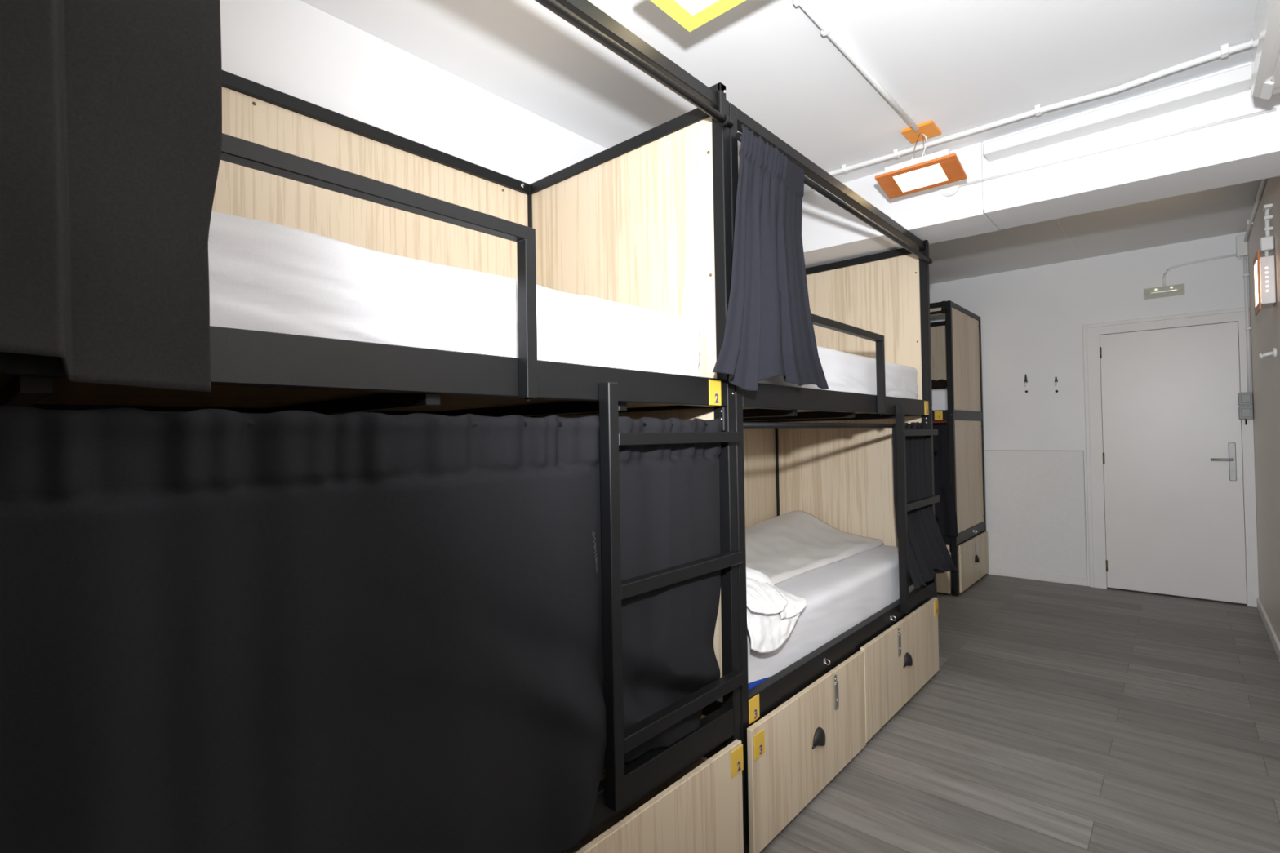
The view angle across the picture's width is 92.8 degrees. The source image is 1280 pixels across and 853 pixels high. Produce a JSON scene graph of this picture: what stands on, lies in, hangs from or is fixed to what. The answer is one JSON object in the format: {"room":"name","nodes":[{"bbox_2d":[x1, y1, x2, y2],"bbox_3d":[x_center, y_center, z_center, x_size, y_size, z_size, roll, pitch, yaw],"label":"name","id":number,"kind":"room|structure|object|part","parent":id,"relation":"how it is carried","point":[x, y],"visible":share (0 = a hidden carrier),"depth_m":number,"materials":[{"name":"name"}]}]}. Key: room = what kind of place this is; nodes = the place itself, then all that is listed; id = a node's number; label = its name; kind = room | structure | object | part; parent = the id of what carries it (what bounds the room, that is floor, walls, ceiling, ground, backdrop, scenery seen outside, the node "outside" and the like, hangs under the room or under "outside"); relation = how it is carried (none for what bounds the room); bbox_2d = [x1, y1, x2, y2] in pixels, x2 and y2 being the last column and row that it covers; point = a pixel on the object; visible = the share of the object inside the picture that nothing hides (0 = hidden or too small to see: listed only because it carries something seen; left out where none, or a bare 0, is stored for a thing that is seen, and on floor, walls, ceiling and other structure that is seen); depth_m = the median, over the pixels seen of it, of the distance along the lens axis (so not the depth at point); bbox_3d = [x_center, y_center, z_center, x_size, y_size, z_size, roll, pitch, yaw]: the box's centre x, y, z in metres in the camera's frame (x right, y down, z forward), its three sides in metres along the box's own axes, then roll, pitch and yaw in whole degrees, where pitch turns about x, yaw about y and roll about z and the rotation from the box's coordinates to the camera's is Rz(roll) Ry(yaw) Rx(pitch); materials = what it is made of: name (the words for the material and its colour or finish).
{"room":"dormitory","nodes":[
{"label":"dormitory","id":0,"kind":"room"},
{"bbox_2d":[219,0,607,184],"bbox_3d":[-0.560,0.009,3.531,1.500,2.687,7.770,-2,-1,42],"label":"wall","id":1,"kind":"structure","parent":0,"point":[295,48],"depth_m":2.09,"materials":[{"name":"white paint"}]},
{"bbox_2d":[801,62,1279,267],"bbox_3d":[1.090,-1.166,3.587,3.845,0.391,0.325,-2,-1,42],"label":"beam","id":2,"kind":"structure","parent":1,"relation":"attached to","point":[1247,149],"depth_m":2.68,"materials":[{"name":"paint"}]},
{"bbox_2d":[982,64,1251,161],"bbox_3d":[1.935,-1.283,2.546,0.873,0.053,0.108,-2,-1,42],"label":"ceiling light","id":3,"kind":"object","parent":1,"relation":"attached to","point":[1235,81],"visible":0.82,"depth_m":2.47,"materials":[{"name":"white plastic"}]},
{"bbox_2d":[300,0,1261,284],"bbox_3d":[0.349,-1.383,2.724,3.995,0.100,7.970,-2,-1,42],"label":"ceiling","id":4,"kind":"structure","parent":0,"point":[958,65],"depth_m":2.28,"materials":[{"name":"paint"}]},
{"bbox_2d":[649,0,746,31],"bbox_3d":[0.192,-1.242,1.559,0.334,0.212,0.220,-2,-1,42],"label":"pendant lamp","id":5,"kind":"object","parent":4,"relation":"hanging from","point":[691,15],"visible":1,"depth_m":1.66,"materials":[{"name":"yellow paint"}]},
{"bbox_2d":[675,0,717,14],"bbox_3d":[0.194,-1.142,1.558,0.238,0.010,0.120,-2,-1,42],"label":"diffuser","id":6,"kind":"object","parent":5,"relation":"attached to","point":[685,6],"depth_m":1.65,"materials":[{"name":"beige plastic"}]},
{"bbox_2d":[793,0,919,131],"bbox_3d":[-0.254,-1.335,1.056,0.032,0.032,4.474,-2,-1,42],"label":"conduit pipe","id":7,"kind":"object","parent":4,"relation":"attached to","point":[826,28],"visible":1,"depth_m":2.18,"materials":[{"name":"white plastic"}]},
{"bbox_2d":[875,120,967,199],"bbox_3d":[1.277,-1.228,2.783,0.342,0.238,0.190,-2,-1,42],"label":"pendant lamp","id":8,"kind":"object","parent":4,"relation":"hanging from","point":[942,167],"visible":1,"depth_m":2.76,"materials":[{"name":"orange wood"}]},
{"bbox_2d":[893,164,947,191],"bbox_3d":[1.278,-1.137,2.781,0.198,0.041,0.138,-2,-1,42],"label":"diffuser","id":9,"kind":"object","parent":8,"relation":"attached to","point":[929,175],"depth_m":2.78,"materials":[{"name":"white plastic"}]},
{"bbox_3d":[1.278,-1.136,2.781,0.342,0.054,0.190,-2,-1,42],"label":"lamp frame","id":10,"kind":"part","parent":8,"relation":"part of","materials":[{"name":"orange wood"}]},
{"bbox_2d":[939,181,959,196],"bbox_3d":[1.512,-1.169,2.979,0.084,0.084,0.024,-2,-1,42],"label":"junction box","id":11,"kind":"object","parent":4,"relation":"attached to","point":[948,189],"visible":0.66,"depth_m":2.97,"materials":[{"name":"white plastic"}]},
{"bbox_2d":[804,38,1253,184],"bbox_3d":[1.359,-1.328,2.860,0.229,0.044,2.283,0,-1,-43],"label":"conduit pipe","id":12,"kind":"object","parent":4,"relation":"attached to","point":[1224,51],"visible":0.83,"depth_m":2.54,"materials":[{"name":"white plastic"}]},
{"bbox_2d":[760,570,1279,852],"bbox_3d":[0.396,1.373,2.680,3.995,0.100,7.970,-2,-1,42],"label":"floor","id":13,"kind":"structure","parent":0,"point":[1054,717],"depth_m":2.53,"materials":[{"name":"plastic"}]},
{"bbox_2d":[0,0,745,852],"bbox_3d":[-0.698,0.153,1.419,1.020,2.338,1.960,-2,-1,42],"label":"bunk bed","id":14,"kind":"object","parent":13,"relation":"on","point":[644,220],"visible":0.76,"depth_m":1.72,"materials":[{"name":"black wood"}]},
{"bbox_2d":[0,0,222,391],"bbox_3d":[-0.775,-0.499,0.597,0.106,0.905,0.628,-2,-1,42],"label":"curtain","id":15,"kind":"object","parent":14,"relation":"hanging from","point":[111,110],"visible":1,"depth_m":0.74,"materials":[{"name":"black fabric"}]},
{"bbox_3d":[-1.062,0.410,1.743,0.018,0.896,1.880,-2,-1,42],"label":"panel","id":16,"kind":"part","parent":14,"relation":"part of","materials":[{"name":"brown wood"}]},
{"bbox_3d":[-1.069,-0.079,1.750,0.036,0.080,1.880,-2,-1,42],"label":"rail","id":17,"kind":"part","parent":14,"relation":"part of","materials":[{"name":"black metal"}]},
{"bbox_2d":[0,405,722,852],"bbox_3d":[-0.382,0.433,1.082,0.114,0.917,1.916,-2,-1,40],"label":"curtain","id":18,"kind":"object","parent":14,"relation":"hanging from","point":[288,631],"visible":0.88,"depth_m":0.97,"materials":[{"name":"grey fabric"}]},
{"bbox_3d":[-0.376,-0.101,1.134,0.035,0.080,1.880,-2,-1,42],"label":"rail","id":19,"kind":"part","parent":14,"relation":"part of","materials":[{"name":"black metal"}]},
{"bbox_3d":[-1.078,-0.528,1.757,0.018,0.816,1.880,-2,-1,42],"label":"panel","id":20,"kind":"part","parent":14,"relation":"part of","materials":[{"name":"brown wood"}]},
{"bbox_3d":[-1.083,-0.956,1.762,0.040,0.039,1.880,-2,-1,42],"label":"rail","id":21,"kind":"part","parent":14,"relation":"part of","materials":[{"name":"black metal"}]},
{"bbox_3d":[-0.612,-0.228,0.822,0.030,0.356,1.173,-2,-1,42],"label":"guard rail","id":22,"kind":"part","parent":14,"relation":"part of","materials":[{"name":"black metal"}]},
{"bbox_2d":[208,211,700,377],"bbox_3d":[-0.737,-0.200,1.429,0.888,0.242,1.832,-2,-1,42],"label":"mattress","id":23,"kind":"object","parent":14,"relation":"on","point":[264,276],"visible":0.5,"depth_m":1.12,"materials":[{"name":"white fabric"}]},
{"bbox_3d":[-0.383,-0.005,1.140,0.020,0.020,1.884,-2,-1,42],"label":"curtain rod","id":24,"kind":"part","parent":14,"relation":"part of","materials":[{"name":"black metal"}]},
{"bbox_3d":[-0.426,0.179,2.462,0.040,2.309,0.040,-2,-1,42],"label":"post","id":25,"kind":"part","parent":14,"relation":"part of","materials":[{"name":"black metal"}]},
{"bbox_3d":[-0.100,-0.966,2.173,0.884,0.039,0.038,-2,-1,42],"label":"rail","id":26,"kind":"part","parent":14,"relation":"part of","materials":[{"name":"black metal"}]},
{"bbox_3d":[-0.092,-0.538,2.167,0.884,0.816,0.022,-2,-1,42],"label":"panel","id":27,"kind":"part","parent":14,"relation":"part of","materials":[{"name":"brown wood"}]},
{"bbox_3d":[-0.085,-0.089,2.159,0.884,0.080,0.038,-2,-1,42],"label":"rail","id":28,"kind":"part","parent":14,"relation":"part of","materials":[{"name":"black metal"}]},
{"bbox_3d":[-0.076,0.399,2.152,0.884,0.896,0.022,-2,-1,42],"label":"panel","id":29,"kind":"part","parent":14,"relation":"part of","materials":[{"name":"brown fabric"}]},
{"bbox_3d":[-0.364,-0.914,1.127,0.022,0.021,1.925,-2,-1,42],"label":"curtain rod","id":30,"kind":"part","parent":14,"relation":"part of","materials":[{"name":"black metal"}]},
{"bbox_3d":[-0.392,-0.977,1.149,0.039,0.039,1.880,-2,-1,42],"label":"rail","id":31,"kind":"part","parent":14,"relation":"part of","materials":[{"name":"black metal"}]},
{"bbox_3d":[-0.217,1.121,1.596,0.530,0.392,0.963,-2,-1,42],"label":"drawer","id":32,"kind":"part","parent":14,"relation":"part of","materials":[{"name":"brown wood"}]},
{"bbox_3d":[-0.359,0.877,1.118,0.035,0.080,1.880,-2,-1,42],"label":"rail","id":33,"kind":"part","parent":14,"relation":"part of","materials":[{"name":"black metal"}]},
{"bbox_3d":[-0.068,0.888,2.144,0.884,0.080,0.038,-2,-1,42],"label":"rail","id":34,"kind":"part","parent":14,"relation":"part of","materials":[{"name":"black metal"}]},
{"bbox_3d":[0.218,-0.099,1.774,0.003,0.074,0.060,-2,-1,42],"label":"number plate","id":35,"kind":"part","parent":14,"relation":"part of","materials":[{"name":"yellow plastic"}]},
{"bbox_3d":[0.265,0.158,1.848,0.040,2.309,0.040,-2,-1,42],"label":"post","id":36,"kind":"part","parent":14,"relation":"part of","materials":[{"name":"black metal"}]},
{"bbox_3d":[0.281,0.966,1.760,0.003,0.074,0.060,-2,-1,42],"label":"number plate","id":37,"kind":"part","parent":14,"relation":"part of","materials":[{"name":"yellow plastic"}]},
{"bbox_2d":[702,102,939,852],"bbox_3d":[0.607,0.154,2.889,1.020,2.338,1.960,-2,-1,42],"label":"bunk bed","id":38,"kind":"object","parent":13,"relation":"on","point":[827,455],"visible":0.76,"depth_m":2.84,"materials":[{"name":"brown wood"}]},
{"bbox_3d":[0.295,0.158,1.882,0.040,2.309,0.040,-2,-1,42],"label":"post","id":39,"kind":"part","parent":38,"relation":"part of","materials":[{"name":"black metal"}]},
{"bbox_3d":[0.354,0.877,1.893,0.003,0.074,0.060,-2,-1,42],"label":"number plate","id":40,"kind":"part","parent":38,"relation":"part of","materials":[{"name":"yellow plastic"}]},
{"bbox_3d":[0.363,0.966,1.852,0.003,0.074,0.060,-2,-1,42],"label":"number plate","id":41,"kind":"part","parent":38,"relation":"part of","materials":[{"name":"yellow plastic"}]},
{"bbox_3d":[0.243,0.410,3.212,0.018,0.896,1.880,-2,-1,42],"label":"panel","id":42,"kind":"part","parent":38,"relation":"part of","materials":[{"name":"brown wood"}]},
{"bbox_2d":[712,124,828,391],"bbox_3d":[0.426,-0.512,1.948,0.065,0.817,0.756,-2,-1,38],"label":"curtain","id":43,"kind":"object","parent":38,"relation":"hanging from","point":[769,332],"visible":1,"depth_m":1.91,"materials":[{"name":"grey fabric"}]},
{"bbox_3d":[0.879,0.180,3.931,0.040,2.309,0.040,-2,-1,42],"label":"post","id":44,"kind":"part","parent":38,"relation":"part of","materials":[{"name":"black metal"}]},
{"bbox_3d":[0.427,1.116,2.321,0.530,0.402,0.864,-2,-1,42],"label":"drawer","id":45,"kind":"part","parent":38,"relation":"part of","materials":[{"name":"brown wood"}]},
{"bbox_3d":[0.636,1.089,2.140,0.027,0.056,0.095,-2,-1,42],"label":"cup handle","id":46,"kind":"part","parent":38,"relation":"part of","materials":[{"name":"metal"}]},
{"bbox_3d":[0.913,-0.976,2.618,0.039,0.039,1.880,-2,-1,42],"label":"rail","id":47,"kind":"part","parent":38,"relation":"part of","materials":[{"name":"black metal"}]},
{"bbox_3d":[0.922,-0.004,2.609,0.020,0.020,1.884,-2,-1,42],"label":"curtain rod","id":48,"kind":"part","parent":38,"relation":"part of","materials":[{"name":"black metal"}]},
{"bbox_2d":[746,545,920,689],"bbox_3d":[0.594,0.782,2.893,0.884,0.235,1.865,-2,-1,42],"label":"mattress","id":49,"kind":"object","parent":38,"relation":"on","point":[840,595],"visible":0.25,"depth_m":2.54,"materials":[{"name":"white fabric"}]},
{"bbox_2d":[746,566,807,653],"bbox_3d":[0.323,0.621,2.222,0.496,0.231,0.556,-2,-1,42],"label":"blanket","id":50,"kind":"object","parent":49,"relation":"on","point":[773,612],"visible":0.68,"depth_m":2.03,"materials":[{"name":"white fabric"}]},
{"bbox_2d":[745,510,884,584],"bbox_3d":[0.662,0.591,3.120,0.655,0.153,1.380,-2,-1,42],"label":"pillow","id":51,"kind":"object","parent":49,"relation":"on","point":[784,547],"visible":0.58,"depth_m":3.19,"materials":[{"name":"white fabric"}]},
{"bbox_3d":[0.941,-0.894,2.596,0.022,0.021,1.925,-2,-1,42],"label":"curtain rod","id":52,"kind":"part","parent":38,"relation":"part of","materials":[{"name":"black metal"}]},
{"bbox_3d":[0.929,-0.100,2.603,0.035,0.080,1.880,-2,-1,42],"label":"rail","id":53,"kind":"part","parent":38,"relation":"part of","materials":[{"name":"black metal"}]},
{"bbox_2d":[758,346,918,399],"bbox_3d":[0.577,-0.199,2.907,0.882,0.243,1.858,-2,-1,42],"label":"mattress","id":54,"kind":"object","parent":38,"relation":"on","point":[843,371],"visible":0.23,"depth_m":2.69,"materials":[{"name":"white fabric"}]},
{"bbox_3d":[0.946,0.878,2.587,0.035,0.080,1.880,-2,-1,42],"label":"rail","id":55,"kind":"part","parent":38,"relation":"part of","materials":[{"name":"black metal"}]},
{"bbox_3d":[0.693,-0.227,2.291,0.030,0.356,1.173,-2,-1,42],"label":"guard rail","id":56,"kind":"part","parent":38,"relation":"part of","materials":[{"name":"black metal"}]},
{"bbox_3d":[1.229,0.400,3.621,0.884,0.896,0.022,-2,-1,42],"label":"panel","id":57,"kind":"part","parent":38,"relation":"part of","materials":[{"name":"brown wood"}]},
{"bbox_3d":[1.205,-0.965,3.642,0.884,0.039,0.038,-2,-1,42],"label":"rail","id":58,"kind":"part","parent":38,"relation":"part of","materials":[{"name":"black metal"}]},
{"bbox_3d":[1.213,-0.537,3.636,0.884,0.816,0.022,-2,-1,42],"label":"panel","id":59,"kind":"part","parent":38,"relation":"part of","materials":[{"name":"brown wood"}]},
{"bbox_3d":[1.045,1.113,3.017,0.530,0.410,0.990,-2,-1,42],"label":"drawer","id":60,"kind":"part","parent":38,"relation":"part of","materials":[{"name":"brown wood"}]},
{"bbox_3d":[1.250,1.081,2.832,0.027,0.056,0.095,-2,-1,42],"label":"cup handle","id":61,"kind":"part","parent":38,"relation":"part of","materials":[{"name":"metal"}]},
{"bbox_2d":[892,422,958,588],"bbox_3d":[1.446,0.380,3.113,0.568,0.813,0.153,0,-1,-44],"label":"curtain","id":62,"kind":"object","parent":38,"relation":"hanging from","point":[927,550],"visible":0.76,"depth_m":3.10,"materials":[{"name":"grey fabric"}]},
{"bbox_3d":[1.523,-0.098,3.243,0.003,0.074,0.060,-2,-1,42],"label":"number plate","id":63,"kind":"part","parent":38,"relation":"part of","materials":[{"name":"yellow plastic"}]},
{"bbox_3d":[1.570,0.159,3.317,0.040,2.309,0.040,-2,-1,42],"label":"post","id":64,"kind":"part","parent":38,"relation":"part of","materials":[{"name":"black metal"}]},
{"bbox_3d":[1.550,0.949,3.190,0.003,0.074,0.060,-2,-1,42],"label":"number plate","id":65,"kind":"part","parent":38,"relation":"part of","materials":[{"name":"yellow plastic"}]},
{"bbox_2d":[929,299,988,595],"bbox_3d":[2.034,0.183,5.733,2.001,2.321,1.020,-2,-1,42],"label":"bunk bed","id":66,"kind":"object","parent":13,"relation":"on","point":[956,340],"visible":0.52,"depth_m":5.04,"materials":[{"name":"brown wood"}]},
{"bbox_3d":[1.712,-0.946,5.440,1.880,0.039,0.039,-2,-1,42],"label":"rail","id":67,"kind":"part","parent":66,"relation":"part of","materials":[{"name":"black metal"}]},
{"bbox_3d":[2.325,-0.945,6.131,1.880,0.039,0.040,-2,-1,42],"label":"rail","id":68,"kind":"part","parent":66,"relation":"part of","materials":[{"name":"black metal"}]},
{"bbox_3d":[2.365,-0.087,4.831,0.060,0.074,0.003,-2,-1,42],"label":"number plate","id":69,"kind":"part","parent":66,"relation":"part of","materials":[{"name":"yellow plastic"}]},
{"bbox_3d":[2.334,-0.517,6.126,1.880,0.816,0.018,-2,-1,42],"label":"panel","id":70,"kind":"part","parent":66,"relation":"part of","materials":[{"name":"brown wood"}]},
{"bbox_3d":[1.692,-0.882,5.412,1.925,0.021,0.022,-2,-1,42],"label":"curtain rod","id":71,"kind":"part","parent":66,"relation":"part of","materials":[{"name":"black metal"}]},
{"bbox_2d":[932,388,947,410],"bbox_3d":[2.030,-0.172,5.776,1.862,0.228,0.883,-2,-1,42],"label":"mattress","id":72,"kind":"object","parent":66,"relation":"on","point":[940,399],"visible":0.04,"depth_m":4.87,"materials":[{"name":"white fabric"}]},
{"bbox_2d":[931,379,946,389],"bbox_3d":[2.341,-0.340,5.068,0.414,0.094,0.100,-2,-1,42],"label":"rolled blanket","id":73,"kind":"object","parent":72,"relation":"on","point":[940,384],"visible":0.24,"depth_m":4.95,"materials":[{"name":"brown fabric"}]},
{"bbox_3d":[1.725,-0.069,5.425,1.880,0.080,0.035,-2,-1,42],"label":"rail","id":74,"kind":"part","parent":66,"relation":"part of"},
{"bbox_3d":[2.350,0.420,6.112,1.880,0.896,0.018,-2,-1,42],"label":"panel","id":75,"kind":"part","parent":66,"relation":"part of","materials":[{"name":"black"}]},
{"bbox_3d":[2.204,1.135,5.255,0.985,0.395,0.480,-2,-1,42],"label":"drawer","id":76,"kind":"part","parent":66,"relation":"part of","materials":[{"name":"brown wood"}]},
{"bbox_2d":[933,425,958,537],"bbox_3d":[2.144,0.432,5.011,0.860,0.872,0.086,-2,-1,43],"label":"curtain","id":77,"kind":"object","parent":66,"relation":"hanging from","point":[945,515],"visible":0.12,"depth_m":4.80,"materials":[{"name":"grey fabric"}]},
{"bbox_3d":[1.742,0.908,5.410,1.880,0.080,0.035,-2,-1,42],"label":"rail","id":78,"kind":"part","parent":66,"relation":"part of","materials":[{"name":"black metal"}]},
{"bbox_3d":[2.448,0.167,4.785,0.040,2.309,0.040,-2,-1,42],"label":"post","id":79,"kind":"part","parent":66,"relation":"part of","materials":[{"name":"black metal"}]},
{"bbox_3d":[2.736,-0.968,5.148,0.038,0.039,0.884,-2,-1,42],"label":"rail","id":80,"kind":"part","parent":66,"relation":"part of","materials":[{"name":"black metal"}]},
{"bbox_3d":[2.744,-0.540,5.141,0.022,0.816,0.884,-2,-1,42],"label":"panel","id":81,"kind":"part","parent":66,"relation":"part of","materials":[{"name":"brown wood"}]},
{"bbox_3d":[2.751,-0.091,5.134,0.038,0.080,0.884,-2,-1,42],"label":"rail","id":82,"kind":"part","parent":66,"relation":"part of","materials":[{"name":"black metal"}]},
{"bbox_3d":[2.760,0.398,5.126,0.022,0.896,0.884,-2,-1,42],"label":"panel","id":83,"kind":"part","parent":66,"relation":"part of","materials":[{"name":"brown wood"}]},
{"bbox_3d":[2.767,0.886,5.119,0.038,0.080,0.884,-2,-1,42],"label":"rail","id":84,"kind":"part","parent":66,"relation":"part of","materials":[{"name":"black metal"}]},
{"bbox_3d":[2.801,1.116,5.105,0.016,0.366,0.900,-2,-1,42],"label":"drawer","id":85,"kind":"part","parent":66,"relation":"part of","materials":[{"name":"brown wood"}]},
{"bbox_3d":[2.825,1.105,5.104,0.026,0.060,0.090,-2,-1,42],"label":"cup handle","id":86,"kind":"part","parent":66,"relation":"part of","materials":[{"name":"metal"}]},
{"bbox_3d":[3.062,0.167,5.476,0.040,2.309,0.040,-2,-1,42],"label":"post","id":87,"kind":"part","parent":66,"relation":"part of","materials":[{"name":"black metal"}]},
{"bbox_2d":[928,231,1258,586],"bbox_3d":[2.984,-0.018,5.642,3.995,2.687,0.106,-2,-1,42],"label":"wall","id":88,"kind":"structure","parent":0,"point":[1033,319],"depth_m":5.14,"materials":[{"name":"white paint"}]},
{"bbox_2d":[1024,373,1027,392],"bbox_3d":[3.321,-0.371,5.251,0.024,0.161,0.045,-2,-1,42],"label":"coat hook","id":89,"kind":"object","parent":88,"relation":"attached to","point":[1025,376],"visible":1,"depth_m":5.26,"materials":[{"name":"metal"}]},
{"bbox_3d":[3.373,0.731,5.229,0.720,1.044,0.006,-2,-1,42],"label":"wall panel","id":90,"kind":"part","parent":88,"relation":"part of","materials":[{"name":"white paint"}]},
{"bbox_2d":[988,567,1088,586],"bbox_3d":[3.383,1.282,5.214,0.720,0.060,0.014,-2,-1,42],"label":"baseboard","id":91,"kind":"structure","parent":88,"relation":"attached to","point":[1010,573],"depth_m":5.19,"materials":[{"name":"paint"}]},
{"bbox_2d":[1054,376,1057,392],"bbox_3d":[3.483,-0.351,5.106,0.024,0.134,0.045,-2,-1,42],"label":"coat hook","id":92,"kind":"object","parent":88,"relation":"attached to","point":[1055,378],"visible":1,"depth_m":5.12,"materials":[{"name":"metal"}]},
{"bbox_2d":[1054,218,1080,259],"bbox_3d":[2.766,-1.375,4.055,0.010,0.003,2.570,-2,-1,42],"label":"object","id":93,"kind":"structure","parent":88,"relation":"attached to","point":[1056,220],"depth_m":4.44,"materials":[{"name":"paint"}]},
{"bbox_2d":[1143,284,1184,299],"bbox_3d":[3.994,-1.029,4.650,0.238,0.082,0.049,-2,-1,42],"label":"emergency light","id":94,"kind":"object","parent":88,"relation":"attached to","point":[1179,289],"visible":1,"depth_m":4.64,"materials":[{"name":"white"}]},
{"bbox_2d":[1082,306,1258,607],"bbox_3d":[4.020,0.225,4.674,0.968,2.135,0.077,-2,-1,42],"label":"trim","id":95,"kind":"structure","parent":88,"relation":"attached to","point":[1091,333],"depth_m":4.89,"materials":[{"name":"paint"}]},
{"bbox_2d":[1099,321,1247,604],"bbox_3d":[4.017,0.267,4.633,0.800,2.027,0.102,-2,-1,42],"label":"door","id":96,"kind":"structure","parent":88,"relation":"in","point":[1172,455],"depth_m":4.62,"materials":[{"name":"paint"}]},
{"bbox_3d":[4.220,0.238,4.419,0.124,0.017,0.052,-2,-1,42],"label":"lever handle","id":97,"kind":"part","parent":96,"relation":"part of","materials":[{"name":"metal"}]},
{"bbox_3d":[4.280,0.254,4.404,0.039,0.276,0.012,-2,-1,42],"label":"handle plate","id":98,"kind":"part","parent":96,"relation":"part of","materials":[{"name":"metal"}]},
{"bbox_2d":[1162,253,1235,286],"bbox_3d":[4.147,-1.158,4.528,0.405,0.166,0.016,-2,-1,42],"label":"conduit pipe","id":99,"kind":"object","parent":88,"relation":"attached to","point":[1233,255],"visible":1,"depth_m":4.55,"materials":[{"name":"white plastic"}]},
{"bbox_2d":[1235,234,1248,258],"bbox_3d":[4.309,-1.285,4.366,0.059,0.164,0.055,-2,-1,42],"label":"junction box","id":100,"kind":"object","parent":88,"relation":"attached to","point":[1242,247],"visible":0.89,"depth_m":4.35,"materials":[{"name":"white plastic"}]},
{"bbox_2d":[1237,391,1253,424],"bbox_3d":[4.305,-0.130,4.336,0.073,0.225,0.051,-2,-1,42],"label":"wall switch","id":101,"kind":"object","parent":88,"relation":"attached to","point":[1245,399],"visible":1,"depth_m":4.32,"materials":[{"name":"grey plastic"}]},
{"bbox_2d":[1247,176,1279,642],"bbox_3d":[1.828,-0.065,1.409,0.100,2.687,7.770,-2,-1,42],"label":"wall","id":102,"kind":"structure","parent":0,"point":[1265,326],"depth_m":3.65,"materials":[{"name":"paint"}]},
{"bbox_2d":[958,107,1275,186],"bbox_3d":[1.933,-1.167,2.612,1.100,0.032,0.011,-2,-1,42],"label":"conduit pipe","id":103,"kind":"object","parent":102,"relation":"attached to","point":[1274,108],"visible":1,"depth_m":2.53,"materials":[{"name":"white plastic"}]},
{"bbox_2d":[1242,257,1251,391],"bbox_3d":[4.324,-0.728,4.338,0.032,0.960,0.030,-2,-1,42],"label":"conduit pipe","id":104,"kind":"object","parent":102,"relation":"attached to","point":[1247,328],"visible":1,"depth_m":4.33,"materials":[{"name":"white plastic"}]},
{"bbox_2d":[1244,178,1266,242],"bbox_3d":[3.461,-1.342,3.385,0.030,0.067,2.511,-2,-1,42],"label":"conduit pipe","id":105,"kind":"object","parent":102,"relation":"attached to","point":[1256,199],"visible":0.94,"depth_m":3.74,"materials":[{"name":"white plastic"}]},
{"bbox_2d":[1253,203,1275,315],"bbox_3d":[3.308,-0.887,3.232,0.067,0.558,0.260,-2,-1,42],"label":"wall lamp","id":106,"kind":"object","parent":102,"relation":"attached to","point":[1264,268],"visible":1,"depth_m":3.17,"materials":[{"name":"white plastic"}]},
{"bbox_2d":[1253,260,1258,306],"bbox_3d":[3.289,-0.760,3.249,0.006,0.225,0.180,-2,-1,42],"label":"diffuser","id":107,"kind":"object","parent":106,"relation":"attached to","point":[1255,268],"depth_m":3.26,"materials":[{"name":"white plastic"}]},
{"bbox_3d":[3.288,-0.760,3.250,0.007,0.305,0.260,-2,-1,42],"label":"lamp frame","id":108,"kind":"part","parent":106,"relation":"part of","materials":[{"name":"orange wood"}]},
{"bbox_2d":[1249,0,1279,99],"bbox_3d":[1.744,-1.203,1.572,0.190,0.299,0.960,-2,-1,42],"label":"air conditioner","id":109,"kind":"object","parent":102,"relation":"attached to","point":[1264,81],"visible":1,"depth_m":1.79,"materials":[{"name":"plastic"}]},
{"bbox_2d":[1258,347,1276,358],"bbox_3d":[3.331,-0.389,3.238,0.066,0.053,0.052,-2,-1,42],"label":"robe hook","id":110,"kind":"object","parent":102,"relation":"attached to","point":[1273,353],"visible":1,"depth_m":3.23,"materials":[{"name":"white plastic"}]},
{"bbox_2d":[1256,597,1279,662],"bbox_3d":[1.798,1.244,1.415,0.014,0.072,7.740,-2,-1,42],"label":"baseboard","id":111,"kind":"structure","parent":102,"relation":"attached to","point":[1274,641],"depth_m":3.71,"materials":[{"name":"paint"}]}
]}

